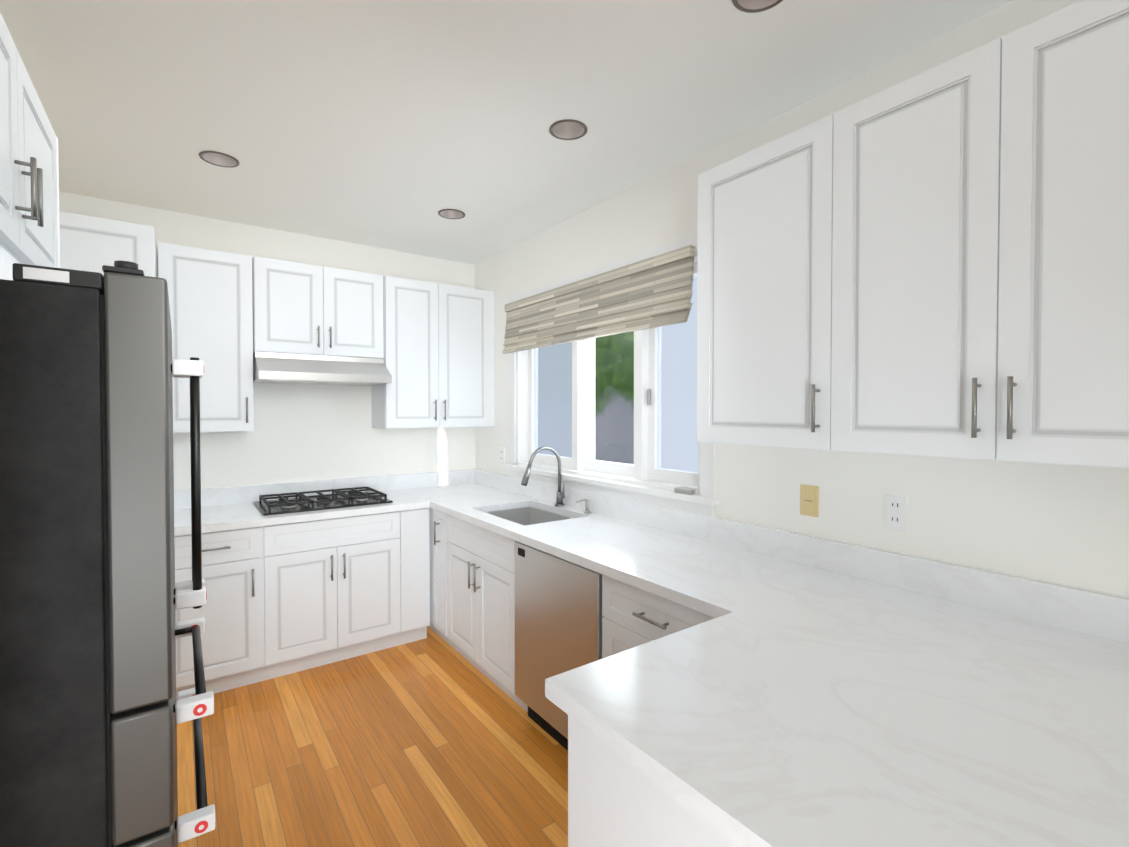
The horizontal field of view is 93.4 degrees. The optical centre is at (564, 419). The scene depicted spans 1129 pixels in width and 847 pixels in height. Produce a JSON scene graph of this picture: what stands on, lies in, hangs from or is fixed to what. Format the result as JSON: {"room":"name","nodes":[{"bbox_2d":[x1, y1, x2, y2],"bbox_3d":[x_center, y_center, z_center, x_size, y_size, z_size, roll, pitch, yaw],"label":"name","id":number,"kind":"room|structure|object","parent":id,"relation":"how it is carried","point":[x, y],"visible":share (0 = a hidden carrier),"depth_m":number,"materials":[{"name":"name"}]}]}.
{"room":"kitchen","nodes":[
{"label":"kitchen","id":0,"kind":"room"},
{"bbox_2d":[59,191,474,490],"bbox_3d":[-1.920,0.109,3.444,3.106,2.650,0.100,-1,1,-36],"label":"wall","id":1,"kind":"structure","parent":0,"point":[305,432],"depth_m":3.52,"materials":[{"name":"white paint"}]},
{"bbox_2d":[253,352,391,385],"bbox_3d":[-1.534,-0.309,3.347,0.735,0.168,0.492,-1,1,-36],"label":"range hood","id":2,"kind":"object","parent":1,"relation":"attached to","point":[279,368],"visible":0.92,"depth_m":3.19,"materials":[{"name":"silver metal"}]},
{"bbox_2d":[158,242,494,432],"bbox_3d":[-1.417,-0.442,3.509,1.998,1.010,0.364,-1,1,-36],"label":"upper cabinet","id":3,"kind":"object","parent":1,"relation":"attached to","point":[431,344],"visible":0.98,"depth_m":3.29,"materials":[{"name":"white paint"}]},
{"bbox_2d":[435,447,443,462],"bbox_3d":[-0.959,0.274,4.076,0.070,0.115,0.008,-1,1,-36],"label":"outlet","id":4,"kind":"object","parent":1,"relation":"attached to","point":[439,454],"visible":1,"depth_m":4.07,"materials":[{"name":"white plastic"}]},
{"bbox_2d":[177,626,567,846],"bbox_3d":[-0.265,1.502,1.183,3.106,0.060,5.740,-1,1,-36],"label":"floor","id":5,"kind":"structure","parent":0,"point":[433,739],"depth_m":2.26,"materials":[{"name":"brown wood"}]},
{"bbox_2d":[56,137,59,267],"bbox_3d":[-1.927,0.276,1.558,0.672,2.380,0.020,-1,1,-36],"label":"panel","id":6,"kind":"object","parent":5,"relation":"on","point":[58,207],"visible":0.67,"depth_m":1.73,"materials":[{"name":"white wood"}]},
{"bbox_2d":[0,260,214,846],"bbox_3d":[-1.413,0.568,1.305,0.889,1.805,0.910,-1,1,-36],"label":"refrigerator","id":7,"kind":"object","parent":5,"relation":"on","point":[94,712],"visible":1,"depth_m":1.07,"materials":[{"name":"black metal"}]},
{"bbox_2d":[59,211,157,276],"bbox_3d":[-2.397,0.258,2.631,0.617,2.380,0.654,-1,1,-36],"label":"tall cabinet","id":8,"kind":"object","parent":5,"relation":"on","point":[91,244],"visible":0.15,"depth_m":2.45,"materials":[{"name":"white paint"}]},
{"bbox_2d":[174,524,281,699],"bbox_3d":[-1.950,1.006,2.996,0.507,0.872,0.607,-1,1,-36],"label":"base cabinet","id":9,"kind":"object","parent":5,"relation":"on","point":[241,640],"depth_m":2.79,"materials":[{"name":"white paint"}]},
{"bbox_2d":[282,511,405,675],"bbox_3d":[-1.524,1.001,3.305,0.815,0.872,0.607,-1,1,-36],"label":"base cabinet","id":10,"kind":"object","parent":5,"relation":"on","point":[285,599],"depth_m":3.10,"materials":[{"name":"white paint"}]},
{"bbox_2d":[174,474,425,535],"bbox_3d":[-1.602,0.490,3.224,1.350,0.145,0.633,-1,1,-36],"label":"countertop","id":11,"kind":"structure","parent":10,"relation":"on","point":[222,508],"depth_m":3.22,"materials":[{"name":"white stone"}]},
{"bbox_2d":[254,486,392,515],"bbox_3d":[-1.501,0.497,3.309,0.710,0.052,0.480,-1,1,-36],"label":"gas cooktop","id":12,"kind":"object","parent":11,"relation":"in","point":[340,498],"visible":1,"depth_m":3.23,"materials":[{"name":"black metal"}]},
{"bbox_2d":[402,508,429,642],"bbox_3d":[-1.139,0.996,3.584,0.256,0.872,0.607,-1,1,-36],"label":"base cabinet","id":13,"kind":"object","parent":5,"relation":"on","point":[415,522],"depth_m":3.37,"materials":[{"name":"white paint"}]},
{"bbox_2d":[429,507,514,658],"bbox_3d":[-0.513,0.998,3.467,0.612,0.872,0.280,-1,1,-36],"label":"base cabinet","id":14,"kind":"object","parent":5,"relation":"on","point":[472,594],"depth_m":2.96,"materials":[{"name":"white paint"}]},
{"bbox_2d":[514,541,603,750],"bbox_3d":[0.184,1.016,2.469,0.601,0.869,0.628,-1,1,-36],"label":"dishwasher","id":15,"kind":"object","parent":5,"relation":"on","point":[558,615],"visible":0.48,"depth_m":2.31,"materials":[{"name":"grey metal"}]},
{"bbox_2d":[568,715,735,846],"bbox_3d":[0.796,1.036,1.157,1.203,0.872,1.025,-1,1,-36],"label":"peninsula base panel","id":16,"kind":"object","parent":5,"relation":"on","point":[615,799],"visible":0.21,"depth_m":1.08,"materials":[{"name":"white paint"}]},
{"bbox_2d":[545,605,1128,846],"bbox_3d":[0.536,0.582,0.885,0.633,0.038,1.100,-1,1,-36],"label":"countertop","id":17,"kind":"structure","parent":16,"relation":"on","point":[798,689],"depth_m":0.91,"materials":[{"name":"white stone"}]},
{"bbox_2d":[602,575,714,658],"bbox_3d":[0.557,1.023,1.990,0.612,0.872,0.570,-1,1,-36],"label":"base cabinet","id":18,"kind":"object","parent":5,"relation":"on","point":[633,617],"depth_m":1.89,"materials":[{"name":"white paint"}]},
{"bbox_2d":[402,469,1128,752],"bbox_3d":[0.201,0.503,2.441,0.650,0.145,4.017,-1,1,-36],"label":"countertop","id":19,"kind":"structure","parent":18,"relation":"on","point":[1057,655],"depth_m":1.60,"materials":[{"name":"white stone"}]},
{"bbox_2d":[485,506,572,525],"bbox_3d":[-0.209,0.672,3.038,0.462,0.209,0.652,-1,1,-36],"label":"sink","id":20,"kind":"object","parent":19,"relation":"in","point":[525,516],"visible":0.06,"depth_m":3.31,"materials":[{"name":"silver metal"}]},
{"bbox_2d":[521,446,564,506],"bbox_3d":[-0.118,0.343,3.129,0.299,0.365,0.090,-1,1,-36],"label":"faucet","id":21,"kind":"object","parent":19,"relation":"on","point":[560,496],"visible":1,"depth_m":3.17,"materials":[{"name":"silver metal"}]},
{"bbox_2d":[576,498,590,512],"bbox_3d":[0.106,0.486,2.979,0.096,0.085,0.040,-1,1,-36],"label":"soap dispenser","id":22,"kind":"object","parent":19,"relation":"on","point":[587,510],"visible":1,"depth_m":2.98,"materials":[{"name":"silver metal"}]},
{"bbox_2d":[0,0,1011,264],"bbox_3d":[-0.265,-1.248,1.137,3.106,0.140,5.740,-1,1,-36],"label":"ceiling","id":23,"kind":"structure","parent":0,"point":[392,124],"depth_m":1.95,"materials":[{"name":"beige paint"}]},
{"bbox_2d":[199,151,239,167],"bbox_3d":[-1.590,-1.236,2.450,0.158,0.086,0.158,-1,1,-36],"label":"recessed light","id":24,"kind":"object","parent":23,"relation":"in","point":[220,159],"visible":0.69,"depth_m":2.49,"materials":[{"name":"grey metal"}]},
{"bbox_2d":[438,209,464,218],"bbox_3d":[-0.665,-1.248,3.132,0.158,0.086,0.158,-1,1,-36],"label":"recessed light","id":25,"kind":"object","parent":23,"relation":"in","point":[451,213],"visible":0.6,"depth_m":3.18,"materials":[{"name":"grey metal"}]},
{"bbox_2d":[549,119,586,139],"bbox_3d":[0.016,-1.232,2.193,0.158,0.086,0.158,-1,1,-36],"label":"recessed light","id":26,"kind":"object","parent":23,"relation":"in","point":[568,129],"visible":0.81,"depth_m":2.24,"materials":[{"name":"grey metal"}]},
{"bbox_2d":[732,0,782,12],"bbox_3d":[0.544,-1.220,1.465,0.158,0.086,0.158,-1,1,-36],"label":"recessed light","id":27,"kind":"object","parent":23,"relation":"in","point":[751,6],"visible":1,"depth_m":1.52,"materials":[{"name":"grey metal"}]},
{"bbox_2d":[475,0,1128,598],"bbox_3d":[0.984,0.132,2.066,0.180,2.650,5.540,-1,1,-36],"label":"wall","id":28,"kind":"structure","parent":0,"point":[1061,524],"depth_m":1.81,"materials":[{"name":"white paint"}]},
{"bbox_2d":[499,447,504,463],"bbox_3d":[-0.459,0.267,3.900,0.008,0.115,0.070,-1,1,-36],"label":"wall outlet","id":29,"kind":"object","parent":28,"relation":"attached to","point":[501,455],"visible":1,"depth_m":3.89,"materials":[{"name":"white plastic"}]},
{"bbox_2d":[504,234,718,516],"bbox_3d":[0.191,-0.215,3.103,0.220,1.270,1.830,-1,1,-36],"label":"window","id":30,"kind":"structure","parent":28,"relation":"in","point":[552,396],"depth_m":2.82,"materials":[{"name":"white"}]},
{"bbox_2d":[502,245,694,353],"bbox_3d":[0.074,-0.622,3.074,0.060,0.346,1.680,-1,1,-36],"label":"roman shade","id":31,"kind":"object","parent":30,"relation":"attached to","point":[653,292],"visible":1,"depth_m":2.84,"materials":[{"name":"beige fabric"}]},
{"bbox_2d":[697,126,804,448],"bbox_3d":[0.800,-0.415,1.873,0.327,1.010,0.573,-1,1,-36],"label":"upper cabinet","id":32,"kind":"object","parent":28,"relation":"attached to","point":[751,215],"depth_m":1.81,"materials":[{"name":"white paint"}]},
{"bbox_2d":[800,484,818,516],"bbox_3d":[0.919,0.306,1.997,0.008,0.115,0.070,-1,1,-36],"label":"wall switch","id":33,"kind":"object","parent":28,"relation":"attached to","point":[809,500],"visible":1,"depth_m":1.99,"materials":[{"name":"yellow plastic"}]},
{"bbox_2d":[884,494,907,531],"bbox_3d":[1.094,0.309,1.757,0.008,0.115,0.070,-1,1,-36],"label":"wall outlet","id":34,"kind":"object","parent":28,"relation":"attached to","point":[895,511],"visible":1,"depth_m":1.75,"materials":[{"name":"white plastic"}]},
{"bbox_2d":[805,0,1128,467],"bbox_3d":[1.168,-0.406,1.365,0.327,1.010,0.922,-1,1,-36],"label":"upper cabinet","id":35,"kind":"object","parent":28,"relation":"attached to","point":[934,261],"depth_m":1.29,"materials":[{"name":"white paint"}]},
{"bbox_3d":[-1.482,0.162,0.279,0.100,2.650,5.540,-1,1,-36],"label":"wall","id":36,"kind":"structure","parent":0,"visible":0},
{"bbox_2d":[0,12,58,279],"bbox_3d":[-1.613,-0.591,1.141,0.709,0.632,0.990,-1,1,-36],"label":"upper cabinet","id":37,"kind":"object","parent":36,"relation":"attached to","point":[28,196],"visible":0.92,"depth_m":1.33,"materials":[{"name":"white paint"}]},
{"label":"outside","id":38,"kind":"structure","parent":0,"visible":0},
{"bbox_2d":[595,331,633,464],"bbox_3d":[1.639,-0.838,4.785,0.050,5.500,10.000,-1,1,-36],"label":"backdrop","id":39,"kind":"structure","parent":38,"point":[613,382],"depth_m":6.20,"materials":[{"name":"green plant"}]}
]}

